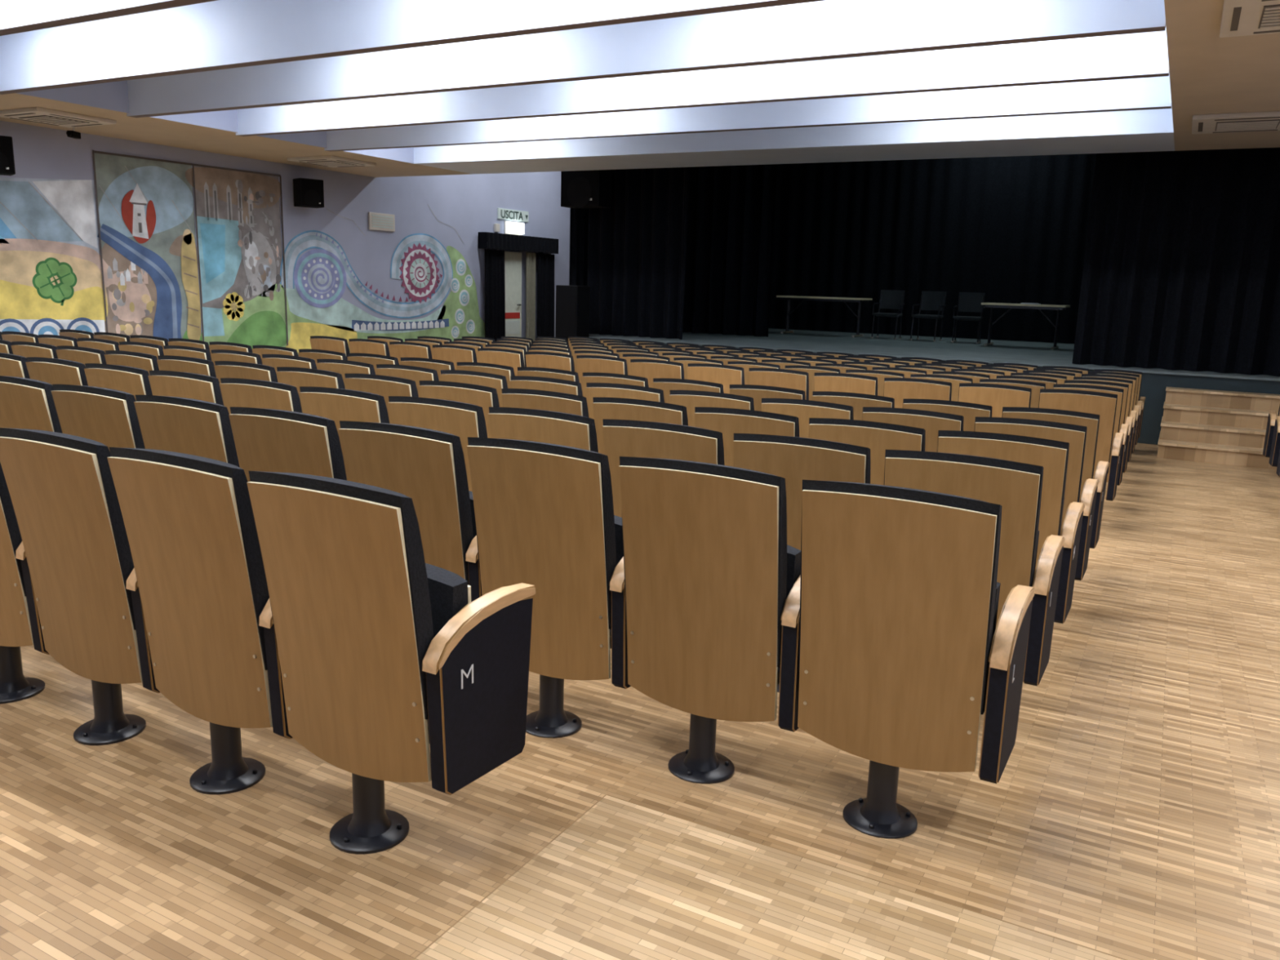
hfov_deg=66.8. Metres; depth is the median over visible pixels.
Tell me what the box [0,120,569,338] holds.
wall
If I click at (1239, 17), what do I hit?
air vent
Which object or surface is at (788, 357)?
chair
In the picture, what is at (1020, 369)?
chair
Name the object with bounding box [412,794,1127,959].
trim
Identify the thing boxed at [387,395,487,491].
chair
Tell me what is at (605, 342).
chair
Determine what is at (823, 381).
chair
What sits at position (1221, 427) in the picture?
steps
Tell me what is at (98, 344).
chair
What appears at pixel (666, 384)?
chair
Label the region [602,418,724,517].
chair
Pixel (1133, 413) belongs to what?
chair
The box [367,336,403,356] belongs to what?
chair
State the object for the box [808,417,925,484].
chair
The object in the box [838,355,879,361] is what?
chair
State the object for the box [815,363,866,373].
chair
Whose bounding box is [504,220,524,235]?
lamp
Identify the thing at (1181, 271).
curtain
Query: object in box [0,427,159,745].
chair
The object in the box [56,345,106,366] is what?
chair
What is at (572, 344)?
chair
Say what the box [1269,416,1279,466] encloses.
chair
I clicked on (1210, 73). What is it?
ceiling soffit
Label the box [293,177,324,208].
loudspeaker
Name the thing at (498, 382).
chair
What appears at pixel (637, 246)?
curtain
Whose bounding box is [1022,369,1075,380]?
chair
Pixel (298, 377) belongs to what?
chair
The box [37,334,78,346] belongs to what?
chair
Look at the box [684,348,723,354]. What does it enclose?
chair
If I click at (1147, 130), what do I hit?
ceiling soffit
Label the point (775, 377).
chair
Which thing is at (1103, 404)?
chair
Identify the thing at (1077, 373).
chair
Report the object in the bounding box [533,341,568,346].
chair
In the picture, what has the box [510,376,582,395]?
chair
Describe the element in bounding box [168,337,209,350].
chair
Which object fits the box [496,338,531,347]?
chair
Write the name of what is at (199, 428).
chair
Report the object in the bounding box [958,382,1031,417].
chair
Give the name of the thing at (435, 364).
chair
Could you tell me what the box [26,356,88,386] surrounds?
chair
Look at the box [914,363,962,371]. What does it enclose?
chair
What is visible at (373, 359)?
chair
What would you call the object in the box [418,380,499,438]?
chair
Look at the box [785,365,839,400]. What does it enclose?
chair
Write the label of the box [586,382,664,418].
chair
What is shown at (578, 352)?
chair
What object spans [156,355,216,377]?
chair
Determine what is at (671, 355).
chair
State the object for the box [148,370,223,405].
chair
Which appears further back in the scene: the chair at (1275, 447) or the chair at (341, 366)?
the chair at (1275, 447)
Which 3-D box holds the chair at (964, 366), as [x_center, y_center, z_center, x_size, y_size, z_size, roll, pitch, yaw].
[3.846,-0.938,11.829,0.572,1.017,0.500,8,13,28]
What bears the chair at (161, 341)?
on the floor
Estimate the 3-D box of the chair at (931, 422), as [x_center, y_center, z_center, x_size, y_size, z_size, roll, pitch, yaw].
[1.523,0.097,5.306,0.572,1.017,0.500,8,13,28]
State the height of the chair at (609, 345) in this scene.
1.017 m
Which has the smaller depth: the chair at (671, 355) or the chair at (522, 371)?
the chair at (522, 371)
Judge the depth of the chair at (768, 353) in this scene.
12.63 m
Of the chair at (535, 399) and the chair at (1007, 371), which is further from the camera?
the chair at (1007, 371)
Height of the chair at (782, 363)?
1.017 m
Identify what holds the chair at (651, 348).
on the floor
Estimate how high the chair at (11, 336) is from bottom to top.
1.017 m
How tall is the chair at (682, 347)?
1.017 m
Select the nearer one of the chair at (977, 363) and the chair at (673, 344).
the chair at (977, 363)
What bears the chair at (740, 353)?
on the floor
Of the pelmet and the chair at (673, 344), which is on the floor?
the chair at (673, 344)
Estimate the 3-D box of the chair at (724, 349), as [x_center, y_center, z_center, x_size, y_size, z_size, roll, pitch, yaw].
[1.327,-1.288,13.180,0.572,1.017,0.500,8,13,28]
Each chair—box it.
[0,339,13,354]
[0,352,30,378]
[0,375,62,433]
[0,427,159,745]
[0,462,49,703]
[1,331,39,342]
[10,341,57,358]
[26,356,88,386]
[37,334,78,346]
[51,384,145,451]
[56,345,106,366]
[58,328,93,338]
[76,337,119,354]
[84,363,152,400]
[93,332,129,343]
[104,350,159,375]
[106,447,293,795]
[118,341,164,359]
[129,334,168,349]
[133,395,239,467]
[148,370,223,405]
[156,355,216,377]
[162,345,212,361]
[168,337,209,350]
[208,341,252,353]
[210,349,262,365]
[213,360,278,383]
[219,377,302,414]
[228,406,346,481]
[246,471,535,854]
[252,345,298,358]
[261,354,316,373]
[275,366,345,395]
[297,348,346,368]
[298,386,389,453]
[310,335,350,359]
[316,359,375,389]
[338,420,481,601]
[344,373,418,423]
[347,352,399,374]
[348,338,390,355]
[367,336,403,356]
[375,364,439,397]
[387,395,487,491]
[389,341,432,364]
[400,357,454,381]
[404,338,442,359]
[417,336,451,344]
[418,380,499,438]
[431,344,477,369]
[440,369,507,407]
[444,341,483,362]
[453,338,489,347]
[456,361,515,388]
[462,336,494,344]
[466,436,631,737]
[477,347,524,376]
[484,344,526,367]
[488,406,598,452]
[491,341,528,351]
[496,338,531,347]
[501,336,533,343]
[501,388,589,417]
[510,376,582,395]
[516,367,579,382]
[525,351,574,371]
[528,346,571,355]
[530,343,570,351]
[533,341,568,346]
[534,338,568,343]
[536,336,567,341]
[568,336,597,346]
[568,338,600,349]
[569,341,604,355]
[571,343,608,355]
[572,346,613,372]
[573,350,619,372]
[576,355,627,396]
[582,372,648,404]
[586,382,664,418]
[592,397,688,454]
[600,338,630,342]
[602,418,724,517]
[603,340,635,346]
[606,342,642,349]
[611,346,649,353]
[616,349,658,358]
[618,456,800,783]
[622,354,670,375]
[630,359,684,387]
[632,340,664,345]
[638,342,672,348]
[644,345,681,351]
[653,348,693,355]
[653,377,724,403]
[662,352,706,361]
[666,342,699,346]
[669,390,754,426]
[673,357,723,379]
[675,345,710,351]
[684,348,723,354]
[687,363,744,393]
[694,407,799,466]
[696,351,738,359]
[702,344,735,349]
[711,355,757,364]
[713,347,750,353]
[726,351,766,357]
[727,361,780,384]
[728,384,805,411]
[733,433,871,692]
[738,346,773,351]
[742,355,786,362]
[748,368,808,399]
[753,350,791,355]
[761,359,810,368]
[761,398,853,438]
[770,353,812,360]
[777,349,813,354]
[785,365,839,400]
[791,358,836,366]
[795,352,834,359]
[797,480,1035,839]
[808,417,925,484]
[812,391,894,420]
[813,372,877,395]
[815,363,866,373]
[816,356,859,364]
[817,351,854,357]
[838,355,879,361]
[841,361,889,369]
[845,369,904,396]
[857,354,897,359]
[862,407,964,452]
[864,360,909,367]
[871,289,905,339]
[872,367,926,377]
[883,377,951,408]
[884,358,926,364]
[884,449,1065,685]
[894,364,946,374]
[901,357,942,363]
[902,398,992,431]
[909,290,946,342]
[910,373,973,401]
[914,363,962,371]
[931,361,976,368]
[932,371,990,383]
[937,430,1084,623]
[946,360,988,366]
[951,292,985,343]
[951,368,1004,378]
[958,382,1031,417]
[967,366,1017,375]
[973,417,1098,580]
[979,378,1045,408]
[981,364,1027,373]
[993,363,1037,369]
[996,375,1057,389]
[1001,406,1109,548]
[1010,372,1066,384]
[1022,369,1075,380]
[1033,368,1082,377]
[1038,388,1124,501]
[1042,365,1088,373]
[1053,384,1128,485]
[1064,380,1133,472]
[1073,377,1137,462]
[1081,373,1140,453]
[1088,371,1142,444]
[1093,368,1145,437]
[1262,405,1279,457]
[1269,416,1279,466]
[1276,451,1279,477]
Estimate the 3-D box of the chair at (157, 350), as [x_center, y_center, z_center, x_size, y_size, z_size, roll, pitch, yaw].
[-4.020,-0.672,8.277,0.572,1.017,0.500,8,13,28]
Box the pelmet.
[478,231,558,253]
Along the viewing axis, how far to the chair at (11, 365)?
5.89 m
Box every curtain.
[586,167,689,339]
[768,153,1096,343]
[1071,147,1279,376]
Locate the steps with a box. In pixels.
[1156,386,1279,469]
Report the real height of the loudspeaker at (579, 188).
0.770 m
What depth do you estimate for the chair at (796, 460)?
3.54 m
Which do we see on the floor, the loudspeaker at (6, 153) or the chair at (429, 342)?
the chair at (429, 342)
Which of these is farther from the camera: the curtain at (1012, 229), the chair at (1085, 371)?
the curtain at (1012, 229)
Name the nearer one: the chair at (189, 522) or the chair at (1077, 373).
the chair at (189, 522)
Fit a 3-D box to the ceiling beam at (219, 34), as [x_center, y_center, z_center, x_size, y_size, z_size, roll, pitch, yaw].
[-1.970,-3.682,7.453,10.670,0.695,0.120,8,13,28]
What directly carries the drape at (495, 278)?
hanging from the pelmet
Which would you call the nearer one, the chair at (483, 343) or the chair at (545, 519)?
the chair at (545, 519)
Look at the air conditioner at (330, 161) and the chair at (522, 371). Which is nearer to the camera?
the chair at (522, 371)
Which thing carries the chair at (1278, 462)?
on the floor
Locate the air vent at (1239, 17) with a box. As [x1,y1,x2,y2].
[1219,0,1279,37]
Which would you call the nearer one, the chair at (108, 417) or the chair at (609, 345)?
the chair at (108, 417)
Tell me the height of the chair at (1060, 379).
1.017 m
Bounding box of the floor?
[0,442,1279,959]
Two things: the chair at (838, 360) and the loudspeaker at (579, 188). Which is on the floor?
the chair at (838, 360)
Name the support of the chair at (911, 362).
on the floor
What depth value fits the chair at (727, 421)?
4.55 m
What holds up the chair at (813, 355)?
on the floor
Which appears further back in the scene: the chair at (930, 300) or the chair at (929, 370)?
the chair at (930, 300)
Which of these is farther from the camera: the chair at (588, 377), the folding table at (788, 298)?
the folding table at (788, 298)
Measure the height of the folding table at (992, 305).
0.748 m
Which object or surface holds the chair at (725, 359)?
on the floor
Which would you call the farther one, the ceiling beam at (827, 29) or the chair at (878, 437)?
the ceiling beam at (827, 29)
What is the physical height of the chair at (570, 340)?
1.017 m
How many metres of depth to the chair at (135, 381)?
5.39 m
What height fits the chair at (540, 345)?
1.017 m
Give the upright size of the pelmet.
0.345 m
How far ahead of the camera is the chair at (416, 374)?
6.62 m
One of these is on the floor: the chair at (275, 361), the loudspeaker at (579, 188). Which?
the chair at (275, 361)
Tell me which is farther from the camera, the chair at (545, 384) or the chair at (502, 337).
the chair at (502, 337)
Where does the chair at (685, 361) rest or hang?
on the floor
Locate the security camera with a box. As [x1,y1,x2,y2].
[66,127,80,138]
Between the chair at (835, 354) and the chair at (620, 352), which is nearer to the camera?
the chair at (620, 352)
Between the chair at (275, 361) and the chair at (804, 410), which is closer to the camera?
the chair at (804, 410)
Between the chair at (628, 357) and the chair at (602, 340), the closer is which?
the chair at (628, 357)
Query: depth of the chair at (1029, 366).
11.98 m
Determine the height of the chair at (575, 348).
1.017 m
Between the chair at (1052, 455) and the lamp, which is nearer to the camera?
the chair at (1052, 455)
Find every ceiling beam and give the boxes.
[0,0,217,35]
[0,0,825,94]
[126,0,1165,117]
[235,28,1168,136]
[324,74,1171,151]
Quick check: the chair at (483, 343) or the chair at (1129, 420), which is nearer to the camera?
the chair at (1129, 420)
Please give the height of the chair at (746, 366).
1.017 m
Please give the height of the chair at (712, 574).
1.017 m
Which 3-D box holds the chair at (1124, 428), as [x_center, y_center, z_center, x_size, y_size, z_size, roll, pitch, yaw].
[3.693,-0.292,8.026,0.574,1.017,0.501,8,13,28]
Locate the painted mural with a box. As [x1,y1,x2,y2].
[0,150,484,355]
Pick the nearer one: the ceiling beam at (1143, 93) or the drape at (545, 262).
the ceiling beam at (1143, 93)
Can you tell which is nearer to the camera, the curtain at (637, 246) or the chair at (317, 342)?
the chair at (317, 342)
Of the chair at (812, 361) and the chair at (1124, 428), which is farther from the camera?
the chair at (812, 361)
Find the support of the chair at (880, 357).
on the floor
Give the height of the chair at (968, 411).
1.017 m
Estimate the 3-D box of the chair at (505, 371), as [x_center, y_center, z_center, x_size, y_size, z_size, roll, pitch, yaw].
[-1.081,-0.429,7.682,0.572,1.017,0.500,8,13,28]
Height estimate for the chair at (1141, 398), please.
1.017 m
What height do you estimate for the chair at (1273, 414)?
1.017 m
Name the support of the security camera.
attached to the ceiling
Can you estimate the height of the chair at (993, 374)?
1.017 m
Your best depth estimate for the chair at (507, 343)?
11.42 m
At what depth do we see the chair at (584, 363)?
8.89 m
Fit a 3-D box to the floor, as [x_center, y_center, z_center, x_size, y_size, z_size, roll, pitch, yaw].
[-0.522,-0.193,9.959,16.100,0.600,25.700,8,13,28]
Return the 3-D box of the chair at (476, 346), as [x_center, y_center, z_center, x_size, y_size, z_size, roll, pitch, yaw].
[-1.850,-1.061,10.998,0.572,1.017,0.500,8,13,28]
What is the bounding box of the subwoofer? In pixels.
[555,284,590,344]
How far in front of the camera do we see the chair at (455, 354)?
9.69 m
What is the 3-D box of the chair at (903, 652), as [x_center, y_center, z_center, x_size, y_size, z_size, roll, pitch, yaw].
[0.782,0.483,2.796,0.574,1.017,0.501,8,13,28]
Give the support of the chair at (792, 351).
on the floor
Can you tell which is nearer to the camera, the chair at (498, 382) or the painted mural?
the chair at (498, 382)
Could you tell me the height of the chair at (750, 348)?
1.017 m
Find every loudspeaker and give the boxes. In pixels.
[0,135,15,175]
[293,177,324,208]
[560,169,612,208]
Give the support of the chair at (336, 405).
on the floor
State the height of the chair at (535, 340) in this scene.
1.017 m
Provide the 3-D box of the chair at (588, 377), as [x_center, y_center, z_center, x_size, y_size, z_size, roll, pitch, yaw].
[-0.073,-0.289,7.142,0.572,1.017,0.500,8,13,28]
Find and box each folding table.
[776,295,872,337]
[981,302,1070,349]
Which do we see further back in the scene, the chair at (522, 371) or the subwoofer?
the subwoofer
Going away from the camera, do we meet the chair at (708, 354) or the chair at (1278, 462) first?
the chair at (1278, 462)
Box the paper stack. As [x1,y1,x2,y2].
[1020,302,1040,304]
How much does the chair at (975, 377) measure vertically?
1.017 m
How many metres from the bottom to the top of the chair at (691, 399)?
1.017 m
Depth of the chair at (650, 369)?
8.62 m
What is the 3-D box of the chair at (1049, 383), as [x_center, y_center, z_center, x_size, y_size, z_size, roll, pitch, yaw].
[3.606,-0.471,9.044,0.572,1.017,0.500,8,13,28]
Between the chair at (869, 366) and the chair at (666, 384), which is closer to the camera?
the chair at (666, 384)
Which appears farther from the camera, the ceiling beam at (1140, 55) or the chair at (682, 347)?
the chair at (682, 347)
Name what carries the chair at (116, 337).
on the floor
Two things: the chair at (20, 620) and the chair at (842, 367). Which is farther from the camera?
the chair at (842, 367)
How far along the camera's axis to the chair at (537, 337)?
14.24 m
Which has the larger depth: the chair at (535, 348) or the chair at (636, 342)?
the chair at (636, 342)
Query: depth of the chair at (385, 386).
5.61 m
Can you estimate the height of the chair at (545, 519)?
1.017 m
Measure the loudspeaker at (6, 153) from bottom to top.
0.440 m
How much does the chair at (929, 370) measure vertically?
1.017 m
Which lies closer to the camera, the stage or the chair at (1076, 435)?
the chair at (1076, 435)
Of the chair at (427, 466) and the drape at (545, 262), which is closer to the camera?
the chair at (427, 466)
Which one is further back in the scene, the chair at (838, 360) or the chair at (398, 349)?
the chair at (838, 360)
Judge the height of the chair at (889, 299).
0.922 m
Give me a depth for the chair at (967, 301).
18.15 m
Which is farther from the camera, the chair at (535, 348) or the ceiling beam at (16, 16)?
the chair at (535, 348)
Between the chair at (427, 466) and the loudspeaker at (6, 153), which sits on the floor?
the chair at (427, 466)
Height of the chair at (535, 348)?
1.017 m
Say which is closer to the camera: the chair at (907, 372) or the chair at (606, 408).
the chair at (606, 408)
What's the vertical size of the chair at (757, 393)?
1.017 m
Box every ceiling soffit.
[0,80,469,177]
[413,108,1174,173]
[1164,0,1279,151]
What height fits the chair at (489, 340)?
1.017 m
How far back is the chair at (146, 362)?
6.67 m
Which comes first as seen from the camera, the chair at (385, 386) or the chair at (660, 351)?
the chair at (385, 386)
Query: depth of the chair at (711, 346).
13.92 m
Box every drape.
[484,249,505,341]
[525,252,535,341]
[537,253,554,337]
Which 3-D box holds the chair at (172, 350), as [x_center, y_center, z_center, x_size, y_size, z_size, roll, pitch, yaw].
[-3.516,-0.602,8.007,0.572,1.017,0.500,8,13,28]
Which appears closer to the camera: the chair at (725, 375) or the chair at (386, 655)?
the chair at (386, 655)
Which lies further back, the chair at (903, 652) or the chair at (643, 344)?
the chair at (643, 344)
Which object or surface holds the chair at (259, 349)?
on the floor
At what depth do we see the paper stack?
16.80 m
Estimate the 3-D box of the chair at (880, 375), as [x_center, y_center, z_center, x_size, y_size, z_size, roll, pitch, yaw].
[2.182,-0.502,8.837,0.572,1.017,0.500,8,13,28]
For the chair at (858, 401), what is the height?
1.017 m
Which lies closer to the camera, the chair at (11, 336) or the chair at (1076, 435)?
the chair at (1076, 435)
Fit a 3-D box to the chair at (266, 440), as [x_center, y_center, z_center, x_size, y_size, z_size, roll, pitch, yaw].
[-1.233,0.204,3.877,0.572,1.017,0.500,8,13,28]
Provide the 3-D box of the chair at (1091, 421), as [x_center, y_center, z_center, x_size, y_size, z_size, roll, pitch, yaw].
[2.446,0.060,5.791,0.574,1.017,0.501,8,13,28]
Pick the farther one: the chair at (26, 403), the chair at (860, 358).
the chair at (860, 358)
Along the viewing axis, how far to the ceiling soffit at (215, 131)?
12.87 m
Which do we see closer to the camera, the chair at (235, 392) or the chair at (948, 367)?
the chair at (235, 392)
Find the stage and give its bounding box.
[589,328,1279,444]
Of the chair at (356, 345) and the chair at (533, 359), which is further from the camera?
the chair at (356, 345)
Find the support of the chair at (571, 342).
on the floor
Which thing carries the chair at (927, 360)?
on the floor
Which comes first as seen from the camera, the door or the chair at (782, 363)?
the chair at (782, 363)
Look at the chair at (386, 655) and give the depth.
2.46 m
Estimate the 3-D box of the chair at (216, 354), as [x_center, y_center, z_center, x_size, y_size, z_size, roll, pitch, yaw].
[-3.012,-0.532,7.737,0.572,1.017,0.500,8,13,28]
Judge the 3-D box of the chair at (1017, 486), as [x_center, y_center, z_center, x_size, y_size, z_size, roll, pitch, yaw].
[1.197,0.378,3.543,0.574,1.017,0.501,8,13,28]
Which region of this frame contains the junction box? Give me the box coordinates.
[493,223,499,231]
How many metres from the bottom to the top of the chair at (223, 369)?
1.017 m
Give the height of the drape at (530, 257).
2.440 m
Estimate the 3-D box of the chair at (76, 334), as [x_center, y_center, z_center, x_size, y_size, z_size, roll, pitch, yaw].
[-5.641,-1.061,10.127,0.629,1.017,0.500,8,13,28]
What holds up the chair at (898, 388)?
on the floor
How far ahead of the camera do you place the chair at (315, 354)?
8.19 m
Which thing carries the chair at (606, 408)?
on the floor
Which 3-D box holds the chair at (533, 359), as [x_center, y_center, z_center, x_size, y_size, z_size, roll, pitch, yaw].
[-0.754,-0.742,9.439,0.572,1.017,0.500,8,13,28]
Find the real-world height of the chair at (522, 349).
1.017 m
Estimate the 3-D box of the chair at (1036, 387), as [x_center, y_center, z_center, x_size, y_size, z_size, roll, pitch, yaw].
[3.189,-0.362,8.296,0.572,1.017,0.500,8,13,28]
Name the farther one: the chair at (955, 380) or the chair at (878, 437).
the chair at (955, 380)
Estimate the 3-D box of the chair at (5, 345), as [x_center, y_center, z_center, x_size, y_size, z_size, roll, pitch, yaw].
[-4.939,-0.636,7.801,0.572,1.017,0.500,8,13,28]
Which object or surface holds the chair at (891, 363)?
on the floor
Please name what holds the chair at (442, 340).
on the floor
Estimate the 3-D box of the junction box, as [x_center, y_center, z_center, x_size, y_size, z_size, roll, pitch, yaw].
[-3.082,-5.433,20.929,0.060,0.170,0.140,8,13,28]
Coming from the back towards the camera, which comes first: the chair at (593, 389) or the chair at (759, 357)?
the chair at (759, 357)
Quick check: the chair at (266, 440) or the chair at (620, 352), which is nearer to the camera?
the chair at (266, 440)
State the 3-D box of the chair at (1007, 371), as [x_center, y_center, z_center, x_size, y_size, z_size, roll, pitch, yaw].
[3.934,-0.759,10.811,0.572,1.017,0.500,8,13,28]
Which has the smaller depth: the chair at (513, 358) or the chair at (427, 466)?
the chair at (427, 466)
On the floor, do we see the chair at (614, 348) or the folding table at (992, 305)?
the chair at (614, 348)
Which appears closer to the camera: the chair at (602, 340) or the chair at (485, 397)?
the chair at (485, 397)
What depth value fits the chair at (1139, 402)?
10.74 m
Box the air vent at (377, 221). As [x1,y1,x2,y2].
[368,212,395,231]
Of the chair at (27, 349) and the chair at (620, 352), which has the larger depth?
the chair at (620, 352)
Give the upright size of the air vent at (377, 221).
0.310 m
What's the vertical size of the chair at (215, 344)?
1.017 m
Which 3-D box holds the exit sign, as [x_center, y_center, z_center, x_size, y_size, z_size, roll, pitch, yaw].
[-2.790,-5.836,21.399,0.033,0.230,1.120,8,13,28]
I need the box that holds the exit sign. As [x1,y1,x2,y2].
[497,207,528,222]
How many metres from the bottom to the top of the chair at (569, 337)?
1.017 m
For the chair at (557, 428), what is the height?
1.017 m
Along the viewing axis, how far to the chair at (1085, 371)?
11.72 m
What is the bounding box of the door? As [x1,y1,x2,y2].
[504,251,521,337]
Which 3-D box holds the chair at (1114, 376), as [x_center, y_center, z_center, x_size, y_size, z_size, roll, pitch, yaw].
[4.942,-0.620,10.270,0.574,1.017,0.501,8,13,28]

